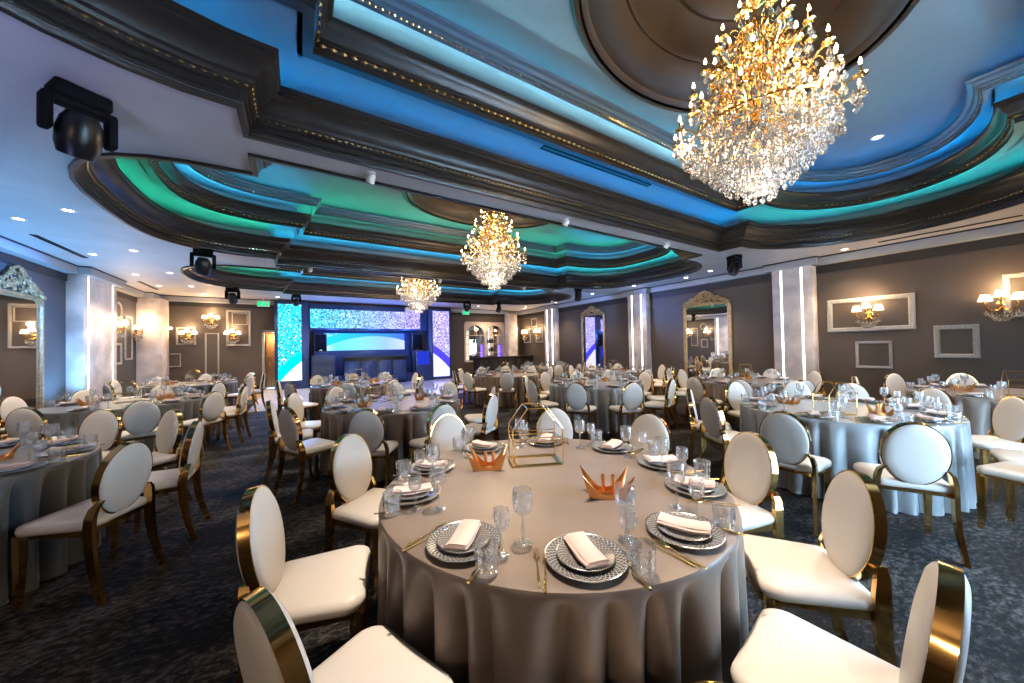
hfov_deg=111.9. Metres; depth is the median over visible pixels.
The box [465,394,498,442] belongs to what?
banquet chair
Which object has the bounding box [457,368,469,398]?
banquet chair
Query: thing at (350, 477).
banquet chair
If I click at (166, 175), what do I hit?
trim
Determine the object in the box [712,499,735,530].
tumbler
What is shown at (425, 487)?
napkin
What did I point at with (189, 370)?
wire lantern
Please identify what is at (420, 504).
knife
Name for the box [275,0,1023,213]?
trim
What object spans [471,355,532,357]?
countertop
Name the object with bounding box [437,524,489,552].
dinner plate
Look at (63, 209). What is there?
recessed light
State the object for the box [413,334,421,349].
grille
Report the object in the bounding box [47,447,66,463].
tumbler
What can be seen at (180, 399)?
charger plate
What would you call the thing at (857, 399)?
dinner plate
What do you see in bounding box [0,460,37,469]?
napkin
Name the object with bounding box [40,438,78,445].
dinner plate
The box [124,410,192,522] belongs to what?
banquet chair
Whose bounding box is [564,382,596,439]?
banquet chair
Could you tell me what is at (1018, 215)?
ceiling vent
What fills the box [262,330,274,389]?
door
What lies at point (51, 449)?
napkin
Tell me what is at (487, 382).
tablecloth
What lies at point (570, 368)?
banquet chair
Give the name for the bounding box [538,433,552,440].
napkin
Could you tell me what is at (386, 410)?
dinner plate
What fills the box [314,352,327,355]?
speaker stand
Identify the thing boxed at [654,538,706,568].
fork
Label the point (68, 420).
tablecloth
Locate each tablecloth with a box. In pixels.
[0,440,105,605]
[37,395,206,451]
[138,380,237,405]
[310,380,385,420]
[320,394,460,481]
[378,438,748,682]
[474,372,539,406]
[520,366,567,390]
[549,379,644,432]
[584,370,650,401]
[696,377,795,427]
[740,397,976,515]
[905,386,1023,459]
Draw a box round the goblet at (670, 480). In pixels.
[667,461,684,508]
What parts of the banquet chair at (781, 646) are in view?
seat, backrest, frame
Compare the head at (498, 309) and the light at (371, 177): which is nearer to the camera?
the light at (371, 177)
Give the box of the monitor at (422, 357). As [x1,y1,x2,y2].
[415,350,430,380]
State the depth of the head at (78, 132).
2.62 m
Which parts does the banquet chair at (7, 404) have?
backrest, frame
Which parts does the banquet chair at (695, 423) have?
leg, backrest, frame, seat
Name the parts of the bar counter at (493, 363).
panel, panel, panel, panel, panel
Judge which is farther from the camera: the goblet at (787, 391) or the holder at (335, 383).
the holder at (335, 383)
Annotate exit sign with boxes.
[257,297,269,306]
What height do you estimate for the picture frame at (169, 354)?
0.479 m
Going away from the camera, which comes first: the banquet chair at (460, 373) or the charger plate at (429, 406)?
the charger plate at (429, 406)
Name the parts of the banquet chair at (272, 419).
leg, frame, backrest, leg, seat, leg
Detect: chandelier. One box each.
[396,277,440,312]
[460,209,526,289]
[671,0,869,205]
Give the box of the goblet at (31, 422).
[16,422,32,448]
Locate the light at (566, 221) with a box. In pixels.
[562,218,569,226]
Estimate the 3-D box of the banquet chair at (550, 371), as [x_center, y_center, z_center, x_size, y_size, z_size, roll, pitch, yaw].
[0.980,1.185,10.034,0.502,0.923,0.462,-1,-1,-24]
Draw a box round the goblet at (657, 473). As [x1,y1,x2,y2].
[654,436,668,475]
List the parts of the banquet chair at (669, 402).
seat, seat frame, leg, frame, backrest, leg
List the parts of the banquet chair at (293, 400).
frame, backrest, seat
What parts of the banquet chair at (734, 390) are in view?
leg, seat, frame, backrest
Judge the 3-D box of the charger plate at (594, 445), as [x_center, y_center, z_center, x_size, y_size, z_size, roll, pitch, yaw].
[0.712,0.755,2.462,0.280,0.021,0.280,-1,-1,-5]
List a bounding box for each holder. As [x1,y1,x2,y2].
[0,439,22,460]
[76,396,102,405]
[154,391,177,399]
[160,379,176,384]
[329,379,343,385]
[355,396,372,407]
[367,377,379,381]
[414,391,424,399]
[466,445,506,470]
[580,466,634,500]
[744,374,758,379]
[773,393,803,404]
[864,400,896,415]
[947,382,976,391]
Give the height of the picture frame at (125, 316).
1.370 m
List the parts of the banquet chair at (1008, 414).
seat frame, leg, leg, seat, backrest, frame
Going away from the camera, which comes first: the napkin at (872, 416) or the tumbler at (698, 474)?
the tumbler at (698, 474)
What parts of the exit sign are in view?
panel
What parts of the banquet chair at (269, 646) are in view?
frame, backrest, seat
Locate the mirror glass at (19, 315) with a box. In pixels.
[0,294,38,427]
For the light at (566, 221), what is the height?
0.128 m
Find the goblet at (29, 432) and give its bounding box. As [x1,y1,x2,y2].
[20,432,38,461]
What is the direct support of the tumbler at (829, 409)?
on the tablecloth at (845, 442)
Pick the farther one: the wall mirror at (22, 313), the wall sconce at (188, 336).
the wall sconce at (188, 336)
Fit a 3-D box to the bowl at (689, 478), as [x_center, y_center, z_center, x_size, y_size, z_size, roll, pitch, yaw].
[0.781,0.624,1.465,0.061,0.080,0.062,0,-1,-38]
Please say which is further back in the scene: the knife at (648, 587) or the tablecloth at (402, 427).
the tablecloth at (402, 427)
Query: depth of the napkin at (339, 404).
4.46 m
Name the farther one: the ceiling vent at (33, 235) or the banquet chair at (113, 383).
the banquet chair at (113, 383)
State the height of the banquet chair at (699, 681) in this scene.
0.923 m
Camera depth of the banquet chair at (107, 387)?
7.10 m
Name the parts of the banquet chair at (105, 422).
seat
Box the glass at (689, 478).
[688,478,704,517]
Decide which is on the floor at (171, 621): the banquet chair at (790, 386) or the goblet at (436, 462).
the banquet chair at (790, 386)
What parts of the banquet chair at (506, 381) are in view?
seat, backrest, leg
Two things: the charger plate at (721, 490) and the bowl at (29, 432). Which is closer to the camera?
the charger plate at (721, 490)
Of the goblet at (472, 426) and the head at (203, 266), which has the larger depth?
the head at (203, 266)
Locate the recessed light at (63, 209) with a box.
[59,208,76,212]
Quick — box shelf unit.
[464,321,504,362]
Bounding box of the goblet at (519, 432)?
[515,419,524,448]
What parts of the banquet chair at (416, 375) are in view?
seat, backrest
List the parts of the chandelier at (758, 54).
arm, arm, arm, arm, arm, arm, arm, arm, arm, arm, arm, arm, arm, arm, arm, arm, stem, arm, arm, arm, arm, arm, arm, arm, arm, arm, arm, arm, arm, arm, arm, arm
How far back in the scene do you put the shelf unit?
18.94 m
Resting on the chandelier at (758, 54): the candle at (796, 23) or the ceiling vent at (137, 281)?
the candle at (796, 23)
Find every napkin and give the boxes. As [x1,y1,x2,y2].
[0,438,21,443]
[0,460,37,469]
[40,436,79,443]
[45,443,87,451]
[58,401,76,403]
[327,403,343,406]
[340,406,353,410]
[377,407,385,410]
[392,482,430,494]
[413,404,427,407]
[414,459,447,466]
[438,399,451,401]
[444,519,480,549]
[471,439,497,447]
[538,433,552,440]
[563,531,609,568]
[601,439,621,448]
[644,454,679,462]
[656,511,710,534]
[673,474,715,488]
[747,396,765,399]
[753,402,772,405]
[807,410,820,414]
[862,397,874,400]
[867,414,885,419]
[901,403,926,406]
[912,414,944,419]
[925,409,958,414]
[929,383,947,385]
[962,392,983,394]
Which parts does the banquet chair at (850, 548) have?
leg, seat, seat frame, leg, backrest, frame, leg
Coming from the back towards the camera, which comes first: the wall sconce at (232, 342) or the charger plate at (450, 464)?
the wall sconce at (232, 342)
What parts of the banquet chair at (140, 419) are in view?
seat, seat frame, frame, backrest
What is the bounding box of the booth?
[341,355,407,381]
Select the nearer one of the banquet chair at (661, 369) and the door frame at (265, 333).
the banquet chair at (661, 369)
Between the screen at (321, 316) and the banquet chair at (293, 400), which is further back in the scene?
the screen at (321, 316)
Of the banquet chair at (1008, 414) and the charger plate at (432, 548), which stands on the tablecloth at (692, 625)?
the charger plate at (432, 548)
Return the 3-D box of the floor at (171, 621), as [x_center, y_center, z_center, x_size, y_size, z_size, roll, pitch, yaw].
[-1.190,1.711,8.135,16.050,0.132,19.050,-1,-1,-32]
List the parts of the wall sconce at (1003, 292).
lamp shade, arm, wall plate, lamp shade, arm, arm, lamp shade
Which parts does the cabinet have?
drawer, drawer, drawer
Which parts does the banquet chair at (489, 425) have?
seat, seat frame, leg, frame, backrest, leg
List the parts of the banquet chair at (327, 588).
leg, frame, backrest, seat, seat frame, leg, leg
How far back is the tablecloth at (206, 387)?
8.06 m
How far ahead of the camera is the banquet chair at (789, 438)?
2.85 m
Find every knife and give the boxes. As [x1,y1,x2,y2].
[374,504,423,514]
[466,545,499,583]
[628,560,651,590]
[720,527,745,536]
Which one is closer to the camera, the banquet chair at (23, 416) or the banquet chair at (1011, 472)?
the banquet chair at (1011, 472)
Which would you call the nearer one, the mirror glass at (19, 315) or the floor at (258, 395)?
the mirror glass at (19, 315)
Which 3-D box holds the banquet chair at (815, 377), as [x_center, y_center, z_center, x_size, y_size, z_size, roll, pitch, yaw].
[5.792,1.039,6.798,0.502,0.923,0.462,-1,-1,-4]
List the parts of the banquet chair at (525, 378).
leg, frame, backrest, seat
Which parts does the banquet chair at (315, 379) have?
backrest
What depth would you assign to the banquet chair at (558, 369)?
11.08 m
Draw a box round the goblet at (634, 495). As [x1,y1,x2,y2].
[614,482,635,541]
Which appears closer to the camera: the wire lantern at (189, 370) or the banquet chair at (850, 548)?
the banquet chair at (850, 548)
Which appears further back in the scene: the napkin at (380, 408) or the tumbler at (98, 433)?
the napkin at (380, 408)
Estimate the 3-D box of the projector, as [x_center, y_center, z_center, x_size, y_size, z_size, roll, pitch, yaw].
[-4.273,-1.494,14.604,0.440,0.470,0.335,-1,-1,-32]
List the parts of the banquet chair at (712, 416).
leg, backrest, frame, seat frame, seat, leg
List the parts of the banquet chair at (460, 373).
backrest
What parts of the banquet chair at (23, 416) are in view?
backrest, frame, leg, seat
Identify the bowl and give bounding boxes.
[16,422,32,434]
[20,432,38,447]
[408,474,421,491]
[414,449,424,463]
[426,444,439,463]
[429,462,445,486]
[462,426,473,441]
[492,507,509,531]
[512,488,532,515]
[614,482,635,511]
[619,506,636,531]
[620,425,631,441]
[654,436,668,455]
[667,461,684,484]
[676,447,687,461]
[688,478,704,498]
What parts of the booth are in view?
panel, panel, panel, panel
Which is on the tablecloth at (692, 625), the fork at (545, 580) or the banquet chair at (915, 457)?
the fork at (545, 580)
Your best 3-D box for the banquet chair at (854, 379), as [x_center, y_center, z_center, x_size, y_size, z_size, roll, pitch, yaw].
[5.747,1.019,5.512,0.462,0.923,0.502,0,-1,-43]
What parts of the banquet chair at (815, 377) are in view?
backrest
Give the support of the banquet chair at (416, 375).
on the floor at (171, 621)
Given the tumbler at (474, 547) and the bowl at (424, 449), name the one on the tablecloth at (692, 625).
the tumbler at (474, 547)
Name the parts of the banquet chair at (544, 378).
backrest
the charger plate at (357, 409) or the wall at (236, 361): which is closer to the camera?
the charger plate at (357, 409)
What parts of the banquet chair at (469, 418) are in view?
seat, backrest, frame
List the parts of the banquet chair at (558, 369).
backrest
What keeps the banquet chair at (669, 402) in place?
on the floor at (171, 621)
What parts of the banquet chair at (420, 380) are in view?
frame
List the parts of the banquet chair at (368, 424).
backrest, frame, seat, seat frame, leg, leg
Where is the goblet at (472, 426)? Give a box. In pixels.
[462,426,473,458]
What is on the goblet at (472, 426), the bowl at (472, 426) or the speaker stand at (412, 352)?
the bowl at (472, 426)
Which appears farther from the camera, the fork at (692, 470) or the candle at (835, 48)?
the candle at (835, 48)
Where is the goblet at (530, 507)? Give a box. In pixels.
[512,488,532,545]
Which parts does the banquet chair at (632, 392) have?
leg, leg, seat frame, seat, frame, backrest, leg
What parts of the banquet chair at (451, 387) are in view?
backrest, frame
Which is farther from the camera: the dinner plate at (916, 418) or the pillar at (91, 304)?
the pillar at (91, 304)
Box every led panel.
[274,300,308,389]
[426,308,451,379]
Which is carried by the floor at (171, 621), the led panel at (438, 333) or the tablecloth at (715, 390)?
the led panel at (438, 333)
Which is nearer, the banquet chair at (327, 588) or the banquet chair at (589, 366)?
the banquet chair at (327, 588)
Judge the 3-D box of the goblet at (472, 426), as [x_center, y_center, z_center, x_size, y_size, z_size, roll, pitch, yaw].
[-0.293,0.681,2.329,0.078,0.205,0.077,-1,-1,-5]
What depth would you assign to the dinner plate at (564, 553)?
1.19 m
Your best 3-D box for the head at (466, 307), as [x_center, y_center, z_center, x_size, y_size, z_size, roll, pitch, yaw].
[-1.955,-1.529,15.038,0.351,0.474,0.270,0,-1,-43]
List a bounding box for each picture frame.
[117,302,122,318]
[117,343,121,364]
[124,315,132,359]
[169,354,180,366]
[176,327,195,344]
[205,333,218,375]
[226,310,250,345]
[232,312,247,324]
[524,329,530,342]
[536,328,542,342]
[826,292,915,331]
[855,341,892,368]
[933,324,980,357]
[1002,272,1023,317]
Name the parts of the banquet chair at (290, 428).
leg, backrest, frame, leg, seat frame, seat, leg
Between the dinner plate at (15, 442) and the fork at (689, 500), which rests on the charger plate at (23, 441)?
the dinner plate at (15, 442)
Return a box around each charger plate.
[0,440,29,447]
[0,461,47,475]
[34,438,86,447]
[36,445,94,455]
[55,403,78,405]
[66,407,98,411]
[160,399,182,402]
[335,408,359,412]
[383,481,440,504]
[407,458,453,474]
[409,406,431,409]
[426,521,500,562]
[465,441,502,451]
[527,436,563,445]
[545,533,627,582]
[592,441,632,452]
[637,454,686,469]
[645,511,725,549]
[664,475,726,496]
[744,398,770,401]
[748,404,777,408]
[796,412,832,417]
[803,396,830,398]
[854,400,884,403]
[855,416,898,423]
[894,404,932,409]
[904,416,952,423]
[919,412,965,417]
[956,393,989,396]
[966,385,995,387]
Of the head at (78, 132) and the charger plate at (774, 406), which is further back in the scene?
the charger plate at (774, 406)
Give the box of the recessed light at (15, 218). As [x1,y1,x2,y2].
[9,217,27,220]
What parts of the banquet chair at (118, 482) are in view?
leg, seat frame, seat, leg, frame, backrest, leg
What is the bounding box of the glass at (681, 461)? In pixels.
[676,447,687,470]
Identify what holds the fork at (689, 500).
on the tablecloth at (692, 625)
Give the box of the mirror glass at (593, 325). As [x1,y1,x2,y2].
[583,315,603,369]
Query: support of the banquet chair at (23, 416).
on the floor at (171, 621)
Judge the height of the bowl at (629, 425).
0.100 m
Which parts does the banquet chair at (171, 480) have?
leg, leg, seat frame, seat, leg, frame, backrest, leg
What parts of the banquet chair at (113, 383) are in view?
backrest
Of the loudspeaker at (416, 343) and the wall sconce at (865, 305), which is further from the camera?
the loudspeaker at (416, 343)
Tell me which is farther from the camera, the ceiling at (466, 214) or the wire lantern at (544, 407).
the ceiling at (466, 214)
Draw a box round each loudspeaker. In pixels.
[314,334,326,351]
[410,334,422,350]
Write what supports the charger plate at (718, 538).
on the tablecloth at (692, 625)
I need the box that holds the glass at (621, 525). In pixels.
[619,506,636,556]
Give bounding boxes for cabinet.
[311,355,334,382]
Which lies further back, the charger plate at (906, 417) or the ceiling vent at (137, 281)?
the ceiling vent at (137, 281)
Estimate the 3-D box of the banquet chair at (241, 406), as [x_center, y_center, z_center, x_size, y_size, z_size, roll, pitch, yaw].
[-4.773,1.226,5.860,0.502,0.923,0.462,-1,-1,-22]
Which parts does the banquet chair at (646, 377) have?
backrest, frame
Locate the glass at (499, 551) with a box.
[492,507,509,552]
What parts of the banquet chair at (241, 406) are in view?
leg, leg, seat, leg, frame, backrest, leg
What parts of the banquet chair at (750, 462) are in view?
leg, backrest, frame, seat, seat frame, leg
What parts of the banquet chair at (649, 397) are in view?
seat, leg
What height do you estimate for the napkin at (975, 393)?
0.029 m
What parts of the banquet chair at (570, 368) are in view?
backrest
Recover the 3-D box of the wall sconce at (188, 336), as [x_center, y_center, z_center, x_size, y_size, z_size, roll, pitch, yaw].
[-11.607,-0.162,12.389,0.328,0.575,0.511,-2,-1,45]
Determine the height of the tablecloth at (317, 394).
0.745 m
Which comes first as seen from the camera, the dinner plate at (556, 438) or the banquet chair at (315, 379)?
the dinner plate at (556, 438)
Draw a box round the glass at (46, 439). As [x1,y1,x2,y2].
[32,439,46,450]
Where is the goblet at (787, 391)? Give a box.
[779,391,787,410]
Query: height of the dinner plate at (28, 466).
0.021 m
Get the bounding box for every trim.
[0,0,1023,251]
[0,221,1023,314]
[68,152,701,289]
[139,159,672,268]
[180,264,571,304]
[183,164,645,253]
[253,267,537,290]
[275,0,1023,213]
[338,0,1023,184]
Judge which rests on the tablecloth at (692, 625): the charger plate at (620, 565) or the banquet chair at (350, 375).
the charger plate at (620, 565)
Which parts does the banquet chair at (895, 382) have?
leg, seat, backrest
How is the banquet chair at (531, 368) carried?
on the floor at (171, 621)
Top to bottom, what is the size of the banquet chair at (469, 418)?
0.923 m
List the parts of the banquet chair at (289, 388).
backrest, frame, seat, leg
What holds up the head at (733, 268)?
hanging from the ceiling at (154, 118)
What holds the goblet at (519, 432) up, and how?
on the tablecloth at (692, 625)
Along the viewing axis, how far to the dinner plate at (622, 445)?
2.44 m
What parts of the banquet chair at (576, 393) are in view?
leg, backrest, frame, seat frame, seat, leg, leg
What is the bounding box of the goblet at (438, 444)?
[426,444,439,482]
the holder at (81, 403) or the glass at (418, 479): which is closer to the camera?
the glass at (418, 479)
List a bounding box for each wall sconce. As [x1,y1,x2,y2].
[117,320,127,339]
[131,324,146,340]
[178,329,196,344]
[202,313,219,328]
[224,329,240,344]
[521,330,527,339]
[533,329,540,339]
[851,302,883,327]
[977,289,1023,321]
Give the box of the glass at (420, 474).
[408,474,421,511]
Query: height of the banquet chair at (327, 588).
0.923 m
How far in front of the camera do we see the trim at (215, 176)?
8.00 m
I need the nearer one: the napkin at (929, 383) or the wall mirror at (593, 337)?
the napkin at (929, 383)
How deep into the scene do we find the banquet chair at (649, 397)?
6.50 m
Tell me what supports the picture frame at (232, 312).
attached to the wall at (236, 361)
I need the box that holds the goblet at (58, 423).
[43,423,59,436]
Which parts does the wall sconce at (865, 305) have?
lamp shade, lamp shade, lamp shade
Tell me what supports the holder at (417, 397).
on the tablecloth at (402, 427)
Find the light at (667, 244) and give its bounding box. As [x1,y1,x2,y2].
[663,242,669,248]
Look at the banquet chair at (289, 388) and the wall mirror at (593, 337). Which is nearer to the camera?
the banquet chair at (289, 388)
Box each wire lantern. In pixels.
[112,381,141,403]
[185,370,201,383]
[352,369,366,383]
[370,378,394,402]
[508,402,563,467]
[587,367,597,383]
[608,360,619,371]
[739,364,752,381]
[812,381,856,415]
[1001,370,1023,396]
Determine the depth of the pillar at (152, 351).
11.49 m
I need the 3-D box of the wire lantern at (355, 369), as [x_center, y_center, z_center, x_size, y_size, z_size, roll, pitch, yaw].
[-3.387,0.769,7.649,0.287,0.321,0.187,-1,-1,-11]
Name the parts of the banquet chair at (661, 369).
backrest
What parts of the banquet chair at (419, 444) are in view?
leg, seat, seat frame, leg, frame, backrest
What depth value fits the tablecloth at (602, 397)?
5.97 m
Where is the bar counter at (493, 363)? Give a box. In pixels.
[471,355,532,374]
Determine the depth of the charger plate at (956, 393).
4.35 m
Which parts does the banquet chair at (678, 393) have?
seat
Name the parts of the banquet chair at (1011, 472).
leg, seat, seat frame, leg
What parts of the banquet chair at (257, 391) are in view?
leg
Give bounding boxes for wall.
[0,261,135,407]
[169,302,519,385]
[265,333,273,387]
[519,244,1023,400]
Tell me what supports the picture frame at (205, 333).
attached to the wall at (236, 361)
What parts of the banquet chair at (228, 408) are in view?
seat, leg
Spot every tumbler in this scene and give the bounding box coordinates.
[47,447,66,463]
[82,433,98,444]
[382,489,401,515]
[396,459,410,479]
[453,437,463,451]
[473,538,498,575]
[591,430,601,442]
[629,538,656,580]
[648,439,660,454]
[693,458,709,477]
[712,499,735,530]
[828,409,839,420]
[947,411,961,422]
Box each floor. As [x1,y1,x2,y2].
[0,376,1023,682]
[247,387,266,399]
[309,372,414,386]
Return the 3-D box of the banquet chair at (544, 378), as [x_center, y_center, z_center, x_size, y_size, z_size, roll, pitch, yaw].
[0.869,1.149,7.763,0.462,0.923,0.502,0,-1,-37]
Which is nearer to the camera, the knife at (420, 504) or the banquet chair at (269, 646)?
the banquet chair at (269, 646)
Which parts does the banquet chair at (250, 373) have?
leg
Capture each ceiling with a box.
[0,0,1023,310]
[401,191,548,228]
[570,0,919,114]
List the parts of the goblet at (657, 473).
stem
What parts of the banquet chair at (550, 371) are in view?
backrest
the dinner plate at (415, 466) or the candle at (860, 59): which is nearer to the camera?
the dinner plate at (415, 466)
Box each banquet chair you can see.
[0,396,27,438]
[3,407,77,441]
[11,441,166,611]
[68,389,98,401]
[78,409,123,460]
[102,383,115,397]
[109,380,136,397]
[110,421,210,557]
[115,399,166,468]
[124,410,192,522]
[149,376,164,383]
[150,384,173,395]
[174,391,230,457]
[198,374,212,380]
[207,386,251,445]
[211,382,232,429]
[211,383,246,438]
[227,376,257,411]
[233,586,452,682]
[236,485,370,682]
[238,372,258,404]
[250,373,264,407]
[262,400,312,484]
[272,407,334,503]
[275,380,303,418]
[284,383,318,420]
[285,393,320,454]
[307,375,324,414]
[324,433,385,603]
[325,386,347,405]
[339,382,356,398]
[342,408,397,504]
[345,373,359,380]
[379,372,391,379]
[384,379,399,395]
[385,382,405,395]
[405,372,419,393]
[409,403,457,464]
[415,375,423,393]
[428,414,466,457]
[441,381,460,411]
[452,370,471,405]
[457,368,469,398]
[461,372,486,410]
[464,386,499,442]
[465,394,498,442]
[477,366,486,372]
[498,372,515,411]
[521,375,547,420]
[525,379,558,429]
[527,365,536,372]
[536,407,573,438]
[537,372,551,412]
[542,366,554,390]
[552,364,563,380]
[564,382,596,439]
[565,363,581,378]
[568,365,573,378]
[570,370,583,379]
[586,364,595,369]
[602,370,616,379]
[609,382,644,442]
[629,413,671,454]
[638,371,656,414]
[641,369,654,394]
[644,378,679,436]
[647,374,680,425]
[649,367,670,395]
[653,364,665,395]
[655,366,673,389]
[664,372,689,417]
[676,369,687,407]
[684,376,723,426]
[686,389,731,464]
[694,681,723,682]
[697,396,739,483]
[709,368,725,376]
[721,432,783,539]
[724,381,747,422]
[726,379,752,425]
[730,559,971,682]
[743,470,897,666]
[758,411,831,535]
[762,369,780,377]
[781,381,810,396]
[799,379,815,394]
[806,371,825,395]
[835,383,869,398]
[851,376,859,384]
[853,422,971,568]
[882,373,906,403]
[913,388,954,411]
[946,373,977,385]
[971,396,1023,483]
[976,461,1023,528]
[990,448,1023,517]
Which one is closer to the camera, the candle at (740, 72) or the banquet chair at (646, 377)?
the candle at (740, 72)
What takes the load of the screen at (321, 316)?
attached to the wall at (236, 361)
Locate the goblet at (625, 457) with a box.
[620,425,631,458]
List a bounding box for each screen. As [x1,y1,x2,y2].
[309,304,426,330]
[313,331,417,375]
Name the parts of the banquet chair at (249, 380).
seat, backrest, leg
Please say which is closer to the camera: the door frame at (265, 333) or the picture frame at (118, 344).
the picture frame at (118, 344)
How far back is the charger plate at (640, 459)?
2.08 m
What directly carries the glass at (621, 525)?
on the tablecloth at (692, 625)
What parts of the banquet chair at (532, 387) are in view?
leg, backrest, frame, leg, seat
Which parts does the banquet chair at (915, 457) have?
leg, seat, seat frame, frame, backrest, leg, leg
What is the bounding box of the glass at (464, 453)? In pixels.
[461,429,469,454]
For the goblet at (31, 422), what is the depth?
2.80 m
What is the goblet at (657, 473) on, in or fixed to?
on the tablecloth at (692, 625)
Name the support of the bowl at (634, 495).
on the goblet at (634, 495)
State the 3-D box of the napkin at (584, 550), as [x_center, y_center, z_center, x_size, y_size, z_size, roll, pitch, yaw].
[0.252,0.716,1.191,0.084,0.029,0.185,-1,-1,-15]
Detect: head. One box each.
[36,76,117,162]
[190,248,215,275]
[225,287,240,303]
[291,294,300,305]
[463,300,470,311]
[496,302,500,312]
[574,288,581,301]
[726,254,741,275]
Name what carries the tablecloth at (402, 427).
on the round table
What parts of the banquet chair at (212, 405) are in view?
leg, seat, seat frame, leg, frame, backrest, leg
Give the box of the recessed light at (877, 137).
[870,134,884,140]
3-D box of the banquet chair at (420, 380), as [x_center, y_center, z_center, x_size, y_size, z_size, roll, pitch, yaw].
[-2.185,1.205,7.574,0.502,0.923,0.462,-1,-1,3]
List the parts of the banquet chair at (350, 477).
leg, frame, backrest, seat frame, seat, leg, leg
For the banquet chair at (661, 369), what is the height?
0.923 m
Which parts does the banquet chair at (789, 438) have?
backrest, frame, seat, seat frame, leg, leg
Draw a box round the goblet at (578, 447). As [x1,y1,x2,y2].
[574,420,584,448]
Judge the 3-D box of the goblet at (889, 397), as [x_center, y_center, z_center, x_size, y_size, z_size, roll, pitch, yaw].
[3.521,0.621,3.178,0.078,0.205,0.077,-1,-1,13]
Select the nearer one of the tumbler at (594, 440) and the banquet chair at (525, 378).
the tumbler at (594, 440)
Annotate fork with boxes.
[402,538,426,550]
[405,522,447,546]
[533,548,540,587]
[542,552,546,593]
[642,537,695,566]
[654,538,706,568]
[669,471,700,474]
[670,470,702,472]
[686,499,734,506]
[692,497,740,505]
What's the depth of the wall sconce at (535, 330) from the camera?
18.32 m
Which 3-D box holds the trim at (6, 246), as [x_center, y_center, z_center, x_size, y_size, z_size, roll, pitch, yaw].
[-1.283,-1.781,8.235,15.450,0.160,18.550,-1,-1,-32]
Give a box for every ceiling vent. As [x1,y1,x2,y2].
[29,234,87,257]
[137,281,158,289]
[540,145,651,186]
[878,215,1022,242]
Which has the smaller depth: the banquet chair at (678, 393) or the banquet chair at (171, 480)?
the banquet chair at (171, 480)
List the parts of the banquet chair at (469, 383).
leg, backrest, leg, seat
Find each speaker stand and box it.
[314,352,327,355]
[411,351,414,371]
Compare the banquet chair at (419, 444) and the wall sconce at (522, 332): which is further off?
the wall sconce at (522, 332)
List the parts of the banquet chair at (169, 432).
leg, leg, seat, seat frame, backrest, frame, leg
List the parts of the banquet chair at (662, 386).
seat, leg, backrest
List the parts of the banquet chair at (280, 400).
leg, backrest, frame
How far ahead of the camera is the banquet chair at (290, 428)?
3.57 m
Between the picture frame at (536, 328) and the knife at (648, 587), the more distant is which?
the picture frame at (536, 328)
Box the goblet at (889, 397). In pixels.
[889,397,900,420]
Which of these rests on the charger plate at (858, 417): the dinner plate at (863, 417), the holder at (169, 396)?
the dinner plate at (863, 417)
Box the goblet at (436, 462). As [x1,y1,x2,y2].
[429,462,445,511]
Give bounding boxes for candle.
[700,92,702,104]
[739,68,742,80]
[751,34,753,47]
[782,0,785,11]
[789,49,792,64]
[794,21,797,34]
[807,5,810,16]
[826,24,829,37]
[834,45,837,59]
[858,57,862,71]
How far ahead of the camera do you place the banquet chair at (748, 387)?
5.50 m
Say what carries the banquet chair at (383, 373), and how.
on the floor at (171, 621)
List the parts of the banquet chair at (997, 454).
seat frame, leg, leg, seat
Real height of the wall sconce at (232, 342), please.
0.575 m
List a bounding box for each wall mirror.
[0,264,46,440]
[580,306,605,373]
[682,290,732,378]
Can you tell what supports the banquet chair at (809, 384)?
on the floor at (171, 621)
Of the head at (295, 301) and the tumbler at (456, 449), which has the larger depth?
the head at (295, 301)
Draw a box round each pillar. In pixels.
[66,274,116,401]
[136,298,168,395]
[504,314,517,355]
[544,308,559,365]
[628,293,651,370]
[772,266,819,392]
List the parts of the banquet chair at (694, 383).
leg, backrest, frame, seat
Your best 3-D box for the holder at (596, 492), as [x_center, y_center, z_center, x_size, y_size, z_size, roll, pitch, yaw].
[0.464,0.698,1.706,0.243,0.120,0.154,-1,-1,6]
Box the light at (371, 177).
[366,171,375,183]
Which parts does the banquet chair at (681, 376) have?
frame, backrest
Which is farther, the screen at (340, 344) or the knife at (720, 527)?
the screen at (340, 344)
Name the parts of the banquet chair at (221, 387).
backrest, frame, leg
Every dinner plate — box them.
[0,440,19,445]
[0,463,36,473]
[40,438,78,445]
[45,446,87,453]
[374,409,390,412]
[391,483,432,499]
[414,459,447,470]
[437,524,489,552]
[471,441,497,449]
[532,436,558,443]
[556,537,615,571]
[598,441,626,450]
[644,455,679,466]
[656,514,712,540]
[673,476,716,492]
[801,412,827,416]
[857,399,879,401]
[861,416,892,421]
[901,405,926,408]
[911,416,945,421]
[925,412,957,416]
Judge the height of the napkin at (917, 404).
0.029 m
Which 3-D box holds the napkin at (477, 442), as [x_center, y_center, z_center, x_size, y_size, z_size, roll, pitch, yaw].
[-0.203,0.747,2.532,0.185,0.029,0.084,-2,-1,34]
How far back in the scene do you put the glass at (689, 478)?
1.46 m
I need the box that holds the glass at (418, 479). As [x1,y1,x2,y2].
[414,449,424,480]
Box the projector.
[405,307,416,311]
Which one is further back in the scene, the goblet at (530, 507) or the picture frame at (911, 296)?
the picture frame at (911, 296)
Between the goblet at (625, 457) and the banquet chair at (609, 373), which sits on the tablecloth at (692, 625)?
the goblet at (625, 457)
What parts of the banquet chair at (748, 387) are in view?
backrest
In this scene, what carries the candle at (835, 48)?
on the chandelier at (758, 54)
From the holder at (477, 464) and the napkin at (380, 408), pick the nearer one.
the holder at (477, 464)

